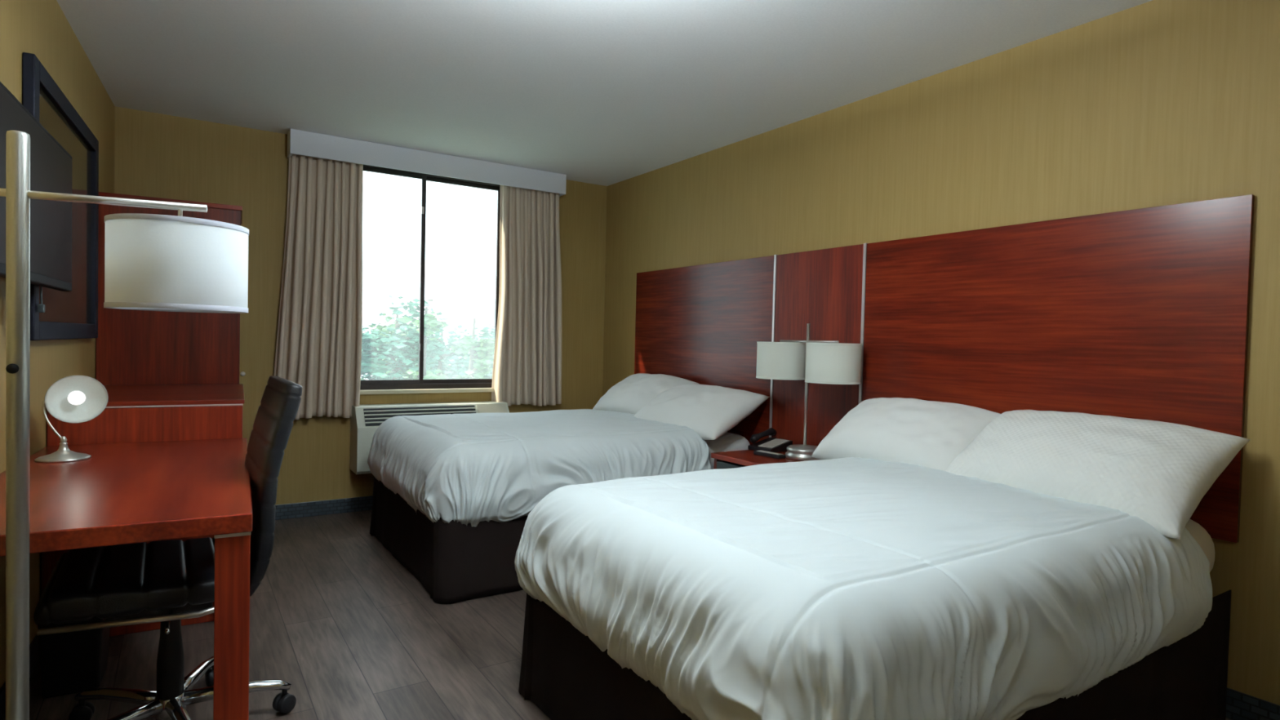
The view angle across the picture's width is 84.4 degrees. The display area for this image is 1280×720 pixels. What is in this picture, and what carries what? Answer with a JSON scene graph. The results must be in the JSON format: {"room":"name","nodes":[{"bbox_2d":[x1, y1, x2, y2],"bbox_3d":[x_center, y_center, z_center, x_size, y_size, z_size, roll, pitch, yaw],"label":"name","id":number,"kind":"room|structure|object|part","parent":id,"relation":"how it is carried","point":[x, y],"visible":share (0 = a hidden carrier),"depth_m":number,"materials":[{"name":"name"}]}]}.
{"room":"hotel room","nodes":[
{"label":"hotel room","id":0,"kind":"room"},
{"bbox_2d":[0,0,115,688],"bbox_3d":[-1.345,-0.092,0.966,0.150,2.440,6.910,1,2,-30],"label":"wall","id":1,"kind":"structure","parent":0,"point":[39,28],"depth_m":2.55,"materials":[{"name":"paint"}]},
{"bbox_2d":[0,634,39,719],"bbox_3d":[-1.314,1.078,1.056,0.014,0.096,6.838,1,2,-30],"label":"baseboard","id":2,"kind":"structure","parent":1,"relation":"attached to","point":[34,657],"depth_m":2.41,"materials":[{"name":"tile"}]},
{"bbox_2d":[0,81,72,312],"bbox_3d":[-1.886,-0.400,2.161,0.083,0.661,0.963,1,2,-30],"label":"television","id":3,"kind":"object","parent":1,"relation":"attached to","point":[51,164],"visible":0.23,"depth_m":2.21,"materials":[{"name":"black plastic"}]},
{"bbox_2d":[22,52,98,340],"bbox_3d":[-2.290,-0.550,2.825,0.032,0.933,1.205,1,2,-30],"label":"framed picture","id":4,"kind":"object","parent":1,"relation":"attached to","point":[73,314],"visible":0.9,"depth_m":2.92},
{"bbox_2d":[39,87,91,324],"bbox_3d":[-2.297,-0.550,2.821,0.012,0.803,1.075,1,2,-30],"label":"print","id":5,"kind":"object","parent":4,"relation":"attached to","point":[73,307],"depth_m":2.96},
{"bbox_2d":[114,106,607,504],"bbox_3d":[-1.736,-0.201,4.889,3.357,2.440,0.120,0,2,-33],"label":"wall","id":6,"kind":"structure","parent":0,"point":[157,155],"depth_m":4.44,"materials":[{"name":"paint"}]},
{"bbox_2d":[240,371,245,376],"bbox_3d":[-2.449,0.086,4.357,0.028,0.028,0.012,0,2,-33],"label":"bumper cover","id":7,"kind":"object","parent":6,"relation":"attached to","point":[242,373],"visible":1,"depth_m":4.35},
{"bbox_2d":[275,495,372,519],"bbox_3d":[-1.664,0.972,4.904,3.183,0.096,0.012,0,2,-33],"label":"baseboard","id":8,"kind":"structure","parent":6,"relation":"attached to","point":[294,510],"depth_m":4.63,"materials":[{"name":"tile"}]},
{"bbox_2d":[349,400,509,474],"bbox_3d":[-1.431,0.521,4.902,1.050,0.430,0.236,0,2,-33],"label":"air conditioner","id":9,"kind":"object","parent":6,"relation":"attached to","point":[366,419],"visible":0.41,"depth_m":4.67,"materials":[{"name":"beige metal"}]},
{"bbox_2d":[363,405,475,426],"bbox_3d":[-1.471,0.375,4.782,0.750,0.107,0.075,0,2,-33],"label":"grille","id":10,"kind":"object","parent":9,"relation":"attached to","point":[373,415],"depth_m":4.73,"materials":[{"name":"beige metal"}]},
{"bbox_3d":[-1.051,0.377,5.053,0.220,0.115,0.081,0,2,-33],"label":"control door","id":11,"kind":"part","parent":9,"relation":"part of","materials":[{"name":"beige plastic"}]},
{"bbox_2d":[360,164,499,390],"bbox_3d":[-1.489,-0.572,5.049,1.138,1.553,0.074,0,2,-33],"label":"window","id":12,"kind":"structure","parent":6,"relation":"in","point":[420,383],"depth_m":5.01,"materials":[{"name":"brown metal"}]},
{"bbox_3d":[-1.724,-0.568,4.884,0.465,1.473,0.020,0,2,-33],"label":"sash","id":13,"kind":"part","parent":12,"relation":"part of","materials":[{"name":"brown metal"}]},
{"bbox_3d":[-1.311,-0.566,5.181,0.595,1.473,0.020,0,2,-33],"label":"sash","id":14,"kind":"part","parent":12,"relation":"part of","materials":[{"name":"brown metal"}]},
{"bbox_2d":[360,387,502,394],"bbox_3d":[-1.471,0.219,5.012,1.140,0.026,0.080,0,2,-33],"label":"trim","id":15,"kind":"structure","parent":6,"relation":"attached to","point":[466,389],"depth_m":4.95,"materials":[{"name":"beige wood"}]},
{"bbox_2d":[56,0,1152,186],"bbox_3d":[0.101,-1.361,1.835,3.920,0.120,7.159,0,2,-33],"label":"ceiling","id":16,"kind":"structure","parent":0,"point":[601,92],"depth_m":3.19,"materials":[{"name":"paint"}]},
{"bbox_2d":[287,128,566,196],"bbox_3d":[-1.391,-1.339,4.902,1.886,0.149,0.154,0,2,-33],"label":"window valance","id":17,"kind":"object","parent":16,"relation":"attached to","point":[303,143],"visible":1,"depth_m":4.75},
{"bbox_2d":[273,154,363,419],"bbox_3d":[-2.042,-0.473,4.503,0.531,1.701,0.102,0,2,-33],"label":"curtain","id":18,"kind":"object","parent":17,"relation":"hanging from","point":[318,346],"visible":0.91,"depth_m":4.52,"materials":[{"name":"beige fabric"}]},
{"bbox_2d":[491,184,561,405],"bbox_3d":[-0.824,-0.484,5.299,0.539,1.663,0.109,0,2,-31],"label":"curtain","id":19,"kind":"object","parent":17,"relation":"hanging from","point":[527,362],"visible":0.98,"depth_m":5.29,"materials":[{"name":"beige fabric"}]},
{"bbox_2d":[4,510,1231,719],"bbox_3d":[0.041,1.198,1.900,3.920,0.120,7.159,0,2,-33],"label":"floor","id":20,"kind":"structure","parent":0,"point":[335,617],"depth_m":2.69,"materials":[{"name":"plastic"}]},
{"bbox_2d":[33,616,110,697],"bbox_3d":[-1.878,0.942,2.354,0.180,0.275,0.208,1,2,-30],"label":"waste bin","id":21,"kind":"object","parent":20,"relation":"on","point":[76,661],"visible":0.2,"depth_m":2.28,"materials":[{"name":"black plastic"}]},
{"bbox_2d":[0,129,248,719],"bbox_3d":[-1.125,0.342,1.411,0.592,1.560,0.276,1,2,-19],"label":"floor lamp","id":22,"kind":"object","parent":20,"relation":"on","point":[153,262],"visible":1,"depth_m":1.36,"materials":[{"name":"silver metal"}]},
{"bbox_3d":[-1.200,0.017,1.351,0.019,0.019,0.012,0,2,-41],"label":"switch knob","id":23,"kind":"part","parent":22,"relation":"part of","materials":[{"name":"black plastic"}]},
{"bbox_3d":[-1.147,-0.320,1.385,0.515,0.016,0.016,1,2,-22],"label":"cross arm","id":24,"kind":"part","parent":22,"relation":"part of","materials":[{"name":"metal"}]},
{"bbox_3d":[-0.955,-0.192,1.465,0.248,0.176,0.248,0,2,-33],"label":"lamp shade","id":25,"kind":"part","parent":22,"relation":"part of","materials":[{"name":"white fabric"}]},
{"bbox_2d":[0,437,252,719],"bbox_3d":[-1.570,0.718,2.162,0.646,0.750,1.409,1,2,-30],"label":"desk","id":26,"kind":"object","parent":20,"relation":"on","point":[125,493],"visible":0.73,"depth_m":1.72,"materials":[{"name":"brown wood"}]},
{"bbox_3d":[-2.139,0.716,2.590,0.074,0.704,0.074,1,2,-30],"label":"leg","id":27,"kind":"part","parent":26,"relation":"part of","materials":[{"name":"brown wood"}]},
{"bbox_2d":[34,375,108,462],"bbox_3d":[-1.912,0.189,2.359,0.147,0.279,0.177,2,1,6],"label":"desk lamp","id":28,"kind":"object","parent":26,"relation":"on","point":[72,398],"visible":1,"depth_m":2.38,"materials":[{"name":"silver metal"}]},
{"bbox_3d":[-1.903,0.132,2.391,0.166,0.164,0.088,0,2,-33],"label":"lamp shade","id":29,"kind":"part","parent":28,"relation":"part of","materials":[{"name":"beige metal"}]},
{"bbox_3d":[-1.908,0.128,2.394,0.048,0.048,0.062,0,2,-33],"label":"bulb","id":30,"kind":"part","parent":28,"relation":"part of","materials":[{"name":"white glass"}]},
{"bbox_3d":[-1.000,0.765,1.730,0.074,0.704,0.074,1,2,-30],"label":"leg","id":31,"kind":"part","parent":26,"relation":"part of","materials":[{"name":"brown wood"}]},
{"bbox_2d":[47,383,244,636],"bbox_3d":[-2.172,0.598,3.214,0.636,0.908,1.020,1,2,-30],"label":"base cabinet","id":32,"kind":"object","parent":20,"relation":"on","point":[132,413],"visible":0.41,"depth_m":2.81,"materials":[{"name":"brown wood"}]},
{"bbox_2d":[33,375,302,719],"bbox_3d":[-1.346,0.579,2.067,0.641,1.041,0.653,0,2,-34],"label":"desk chair","id":33,"kind":"object","parent":20,"relation":"on","point":[166,582],"visible":0.79,"depth_m":1.99,"materials":[{"name":"black leather"}]},
{"bbox_3d":[-1.546,1.002,2.100,0.299,0.052,0.042,2,1,9],"label":"leg","id":34,"kind":"part","parent":33,"relation":"part of","materials":[{"name":"silver metal"}]},
{"bbox_3d":[-1.419,0.610,2.031,0.447,0.100,0.500,0,2,-34],"label":"seat","id":35,"kind":"part","parent":33,"relation":"part of","materials":[{"name":"black leather"}]},
{"bbox_3d":[-1.277,0.667,1.819,0.422,0.038,0.018,0,2,-34],"label":"rail","id":36,"kind":"part","parent":33,"relation":"part of","materials":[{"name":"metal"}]},
{"bbox_3d":[-1.456,1.009,1.923,0.041,0.052,0.299,2,2,27],"label":"leg","id":37,"kind":"part","parent":33,"relation":"part of","materials":[{"name":"silver metal"}]},
{"bbox_3d":[-1.393,0.688,2.052,0.250,0.053,0.220,0,2,-34],"label":"seat plate","id":38,"kind":"part","parent":33,"relation":"part of","materials":[{"name":"silver metal"}]},
{"bbox_3d":[-1.274,0.703,1.909,0.013,0.015,0.171,0,2,-31],"label":"tilt lever","id":39,"kind":"part","parent":33,"relation":"part of","materials":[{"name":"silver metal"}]},
{"bbox_3d":[-1.260,1.013,1.955,0.041,0.051,0.299,0,2,-45],"label":"leg","id":40,"kind":"part","parent":33,"relation":"part of","materials":[{"name":"silver metal"}]},
{"bbox_3d":[-1.406,1.002,2.241,0.041,0.052,0.299,1,1,-9],"label":"leg","id":41,"kind":"part","parent":33,"relation":"part of","materials":[{"name":"silver metal"}]},
{"bbox_3d":[-1.229,1.008,2.151,0.299,0.051,0.041,1,2,-27],"label":"leg","id":42,"kind":"part","parent":33,"relation":"part of","materials":[{"name":"silver metal"}]},
{"bbox_3d":[-1.169,0.361,2.190,0.163,0.603,0.480,0,2,-34],"label":"backrest","id":43,"kind":"part","parent":33,"relation":"part of","materials":[{"name":"black leather"}]},
{"bbox_2d":[95,191,242,385],"bbox_3d":[-2.557,0.095,3.886,0.626,1.860,0.560,1,2,-30],"label":"wood panel","id":44,"kind":"object","parent":20,"relation":"on","point":[134,347],"visible":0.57,"depth_m":3.63,"materials":[{"name":"brown wood"}]},
{"bbox_2d":[369,431,750,604],"bbox_3d":[-0.468,0.740,4.191,1.898,0.655,1.396,0,2,-33],"label":"bed","id":45,"kind":"object","parent":20,"relation":"on","point":[455,562],"visible":0.23,"depth_m":3.26,"materials":[{"name":"black fabric"}]},
{"bbox_2d":[367,408,711,526],"bbox_3d":[-0.645,0.672,4.074,1.552,0.667,1.492,0,2,-33],"label":"comforter","id":46,"kind":"object","parent":45,"relation":"on","point":[473,468],"visible":0.89,"depth_m":3.50,"materials":[{"name":"white fabric"}]},
{"bbox_2d":[592,373,698,414],"bbox_3d":[0.017,0.250,4.818,0.384,0.317,0.760,0,2,-33],"label":"pillow","id":47,"kind":"object","parent":45,"relation":"on","point":[633,393],"visible":0.55,"depth_m":4.68,"materials":[{"name":"white fabric"}]},
{"bbox_2d":[633,383,769,439],"bbox_3d":[0.330,0.300,4.260,0.437,0.293,0.800,0,2,-38],"label":"pillow","id":48,"kind":"object","parent":45,"relation":"on","point":[711,411],"visible":0.9,"depth_m":4.05,"materials":[{"name":"white fabric"}]},
{"bbox_3d":[-0.438,0.524,4.200,1.840,0.223,1.330,0,2,-33],"label":"mattress","id":49,"kind":"part","parent":45,"relation":"part of","materials":[{"name":"white fabric"}]},
{"bbox_2d":[711,449,802,469],"bbox_3d":[0.732,0.809,3.665,0.492,0.600,0.610,0,2,-33],"label":"nightstand","id":50,"kind":"object","parent":20,"relation":"on","point":[734,459],"visible":0.16,"depth_m":3.68,"materials":[{"name":"brown wood"}]},
{"bbox_3d":[0.558,0.665,3.546,0.020,0.235,0.532,0,2,-33],"label":"drawer","id":51,"kind":"part","parent":50,"relation":"part of","materials":[{"name":"wood"}]},
{"bbox_2d":[753,450,786,459],"bbox_3d":[0.678,0.495,3.700,0.052,0.022,0.180,0,2,-39],"label":"remote control","id":52,"kind":"object","parent":50,"relation":"on","point":[763,453],"visible":1,"depth_m":3.67,"materials":[{"name":"black plastic"}]},
{"bbox_3d":[0.678,0.485,3.700,0.038,0.002,0.150,0,2,-39],"label":"button panel","id":53,"kind":"part","parent":52,"relation":"part of","materials":[{"name":"grey plastic"}]},
{"bbox_2d":[747,427,792,452],"bbox_3d":[0.727,0.444,3.933,0.210,0.114,0.160,0,2,-43],"label":"telephone","id":54,"kind":"object","parent":50,"relation":"on","point":[770,444],"visible":0.94,"depth_m":3.91,"materials":[{"name":"black plastic"}]},
{"bbox_2d":[755,323,862,461],"bbox_3d":[0.858,0.161,3.666,0.280,0.700,0.639,0,2,-33],"label":"table lamp","id":55,"kind":"object","parent":50,"relation":"on","point":[817,362],"visible":0.94,"depth_m":3.59,"materials":[{"name":"white fabric"}]},
{"bbox_3d":[0.766,0.002,3.821,0.266,0.195,0.266,0,2,-33],"label":"lamp shade","id":56,"kind":"part","parent":55,"relation":"part of","materials":[{"name":"white fabric"}]},
{"bbox_3d":[0.871,-0.096,3.661,0.012,0.012,0.400,0,2,-33],"label":"cross arm","id":57,"kind":"part","parent":55,"relation":"part of","materials":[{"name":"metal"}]},
{"bbox_3d":[0.958,0.015,3.504,0.266,0.195,0.266,0,2,-33],"label":"lamp shade","id":58,"kind":"part","parent":55,"relation":"part of","materials":[{"name":"white fabric"}]},
{"bbox_2d":[518,519,1231,719],"bbox_3d":[0.741,0.815,2.333,1.896,0.655,1.387,0,2,-33],"label":"bed","id":59,"kind":"object","parent":20,"relation":"on","point":[563,673],"visible":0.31,"depth_m":2.06,"materials":[{"name":"black fabric"}]},
{"bbox_2d":[514,457,1212,719],"bbox_3d":[0.615,0.750,2.248,1.671,0.675,1.478,0,2,-33],"label":"comforter","id":60,"kind":"object","parent":59,"relation":"on","point":[848,588],"visible":0.96,"depth_m":1.69,"materials":[{"name":"white fabric"}]},
{"bbox_2d":[810,397,1000,471],"bbox_3d":[1.147,0.330,3.062,0.388,0.320,0.720,0,2,-33],"label":"pillow","id":61,"kind":"object","parent":59,"relation":"on","point":[931,434],"visible":0.77,"depth_m":2.92,"materials":[{"name":"white fabric"}]},
{"bbox_2d":[944,409,1249,539],"bbox_3d":[1.516,0.355,2.462,0.437,0.328,0.820,1,2,-30],"label":"pillow","id":62,"kind":"object","parent":59,"relation":"on","point":[1158,473],"visible":0.86,"depth_m":2.27,"materials":[{"name":"white fabric"}]},
{"bbox_3d":[0.768,0.600,2.344,1.840,0.223,1.320,0,2,-33],"label":"mattress","id":63,"kind":"part","parent":59,"relation":"part of","materials":[{"name":"beige fabric"}]},
{"bbox_2d":[602,0,1279,705],"bbox_3d":[1.651,-0.071,2.895,0.150,2.440,7.159,0,2,-33],"label":"wall","id":64,"kind":"structure","parent":0,"point":[1154,103],"depth_m":2.79,"materials":[{"name":"paint"}]},
{"bbox_2d":[634,194,1254,542],"bbox_3d":[0.953,0.207,3.805,0.023,1.605,3.639,0,2,-33],"label":"headboard","id":65,"kind":"object","parent":64,"relation":"attached to","point":[1142,313],"visible":0.54,"depth_m":2.92,"materials":[{"name":"brown wood"}]},
{"bbox_3d":[0.369,-0.068,4.709,0.020,1.122,1.469,0,2,-33],"label":"panel","id":66,"kind":"part","parent":65,"relation":"part of","materials":[{"name":"brown wood"}]},
{"bbox_3d":[0.942,0.208,3.825,0.020,1.602,0.616,0,2,-33],"label":"panel","id":67,"kind":"part","parent":65,"relation":"part of","materials":[{"name":"brown wood"}]},
{"bbox_3d":[1.539,0.005,2.909,0.020,1.122,1.514,0,2,-33],"label":"panel","id":68,"kind":"part","parent":65,"relation":"part of","materials":[{"name":"brown wood"}]},
{"bbox_2d":[1226,687,1279,719],"bbox_3d":[1.548,1.099,2.892,0.012,0.096,6.867,0,2,-33],"label":"baseboard","id":69,"kind":"structure","parent":64,"relation":"attached to","point":[1239,705],"depth_m":2.26,"materials":[{"name":"tile"}]},
{"label":"outside","id":70,"kind":"structure","parent":0,"visible":0},
{"bbox_3d":[-18.061,5.693,46.065,100.000,0.200,83.511,0,2,-33],"label":"ground","id":71,"kind":"structure","parent":70,"visible":0},
{"bbox_2d":[360,324,390,380],"bbox_3d":[-9.174,2.643,22.272,3.371,7.536,2.793,0,2,-33],"label":"tree","id":72,"kind":"object","parent":71,"relation":"on","point":[368,376],"visible":0.06,"depth_m":22.81,"materials":[{"name":"green plant"}]},
{"bbox_2d":[360,312,452,379],"bbox_3d":[-8.994,2.264,26.154,5.729,8.104,5.748,0,2,-33],"label":"tree","id":73,"kind":"object","parent":71,"relation":"on","point":[382,328],"visible":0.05,"depth_m":25.83,"materials":[{"name":"green plant"}]},
{"bbox_2d":[360,294,455,379],"bbox_3d":[-5.382,2.631,15.560,3.172,8.077,3.608,2,1,6],"label":"tree","id":74,"kind":"object","parent":71,"relation":"on","point":[373,349],"visible":0.21,"depth_m":15.01,"materials":[{"name":"green plant"}]},
{"bbox_2d":[396,306,449,379],"bbox_3d":[-3.932,2.922,12.520,1.409,7.719,1.469,0,2,-33],"label":"tree","id":75,"kind":"object","parent":71,"relation":"on","point":[430,322],"visible":0.14,"depth_m":12.39,"materials":[{"name":"green plant"}]},
{"bbox_2d":[407,324,484,378],"bbox_3d":[-5.616,2.778,19.939,2.980,7.552,2.782,2,1,14],"label":"tree","id":76,"kind":"object","parent":71,"relation":"on","point":[464,363],"visible":0.14,"depth_m":19.67,"materials":[{"name":"green plant"}]},
{"bbox_2d":[449,331,493,378],"bbox_3d":[-5.812,2.410,29.551,5.482,7.791,5.240,0,2,-33],"label":"tree","id":77,"kind":"object","parent":71,"relation":"on","point":[488,375],"visible":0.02,"depth_m":29.12,"materials":[{"name":"green plant"}]},
{"bbox_2d":[448,318,494,378],"bbox_3d":[-3.285,2.983,13.610,1.414,7.574,1.452,0,2,-33],"label":"tree","id":78,"kind":"object","parent":71,"relation":"on","point":[480,353],"visible":0.23,"depth_m":13.30,"materials":[{"name":"green plant"}]},
{"bbox_2d":[457,297,495,371],"bbox_3d":[-9.666,0.602,53.390,6.400,10.000,6.030,0,2,-33],"label":"building","id":79,"kind":"structure","parent":71,"relation":"on","point":[484,308],"depth_m":50.67,"materials":[{"name":"white"}]},
{"bbox_2d":[475,319,494,368],"bbox_3d":[-4.018,2.582,22.239,3.046,7.902,3.513,0,2,-33],"label":"tree","id":80,"kind":"object","parent":71,"relation":"on","point":[486,330],"visible":0.02,"depth_m":21.22,"materials":[{"name":"green plant"}]}
]}

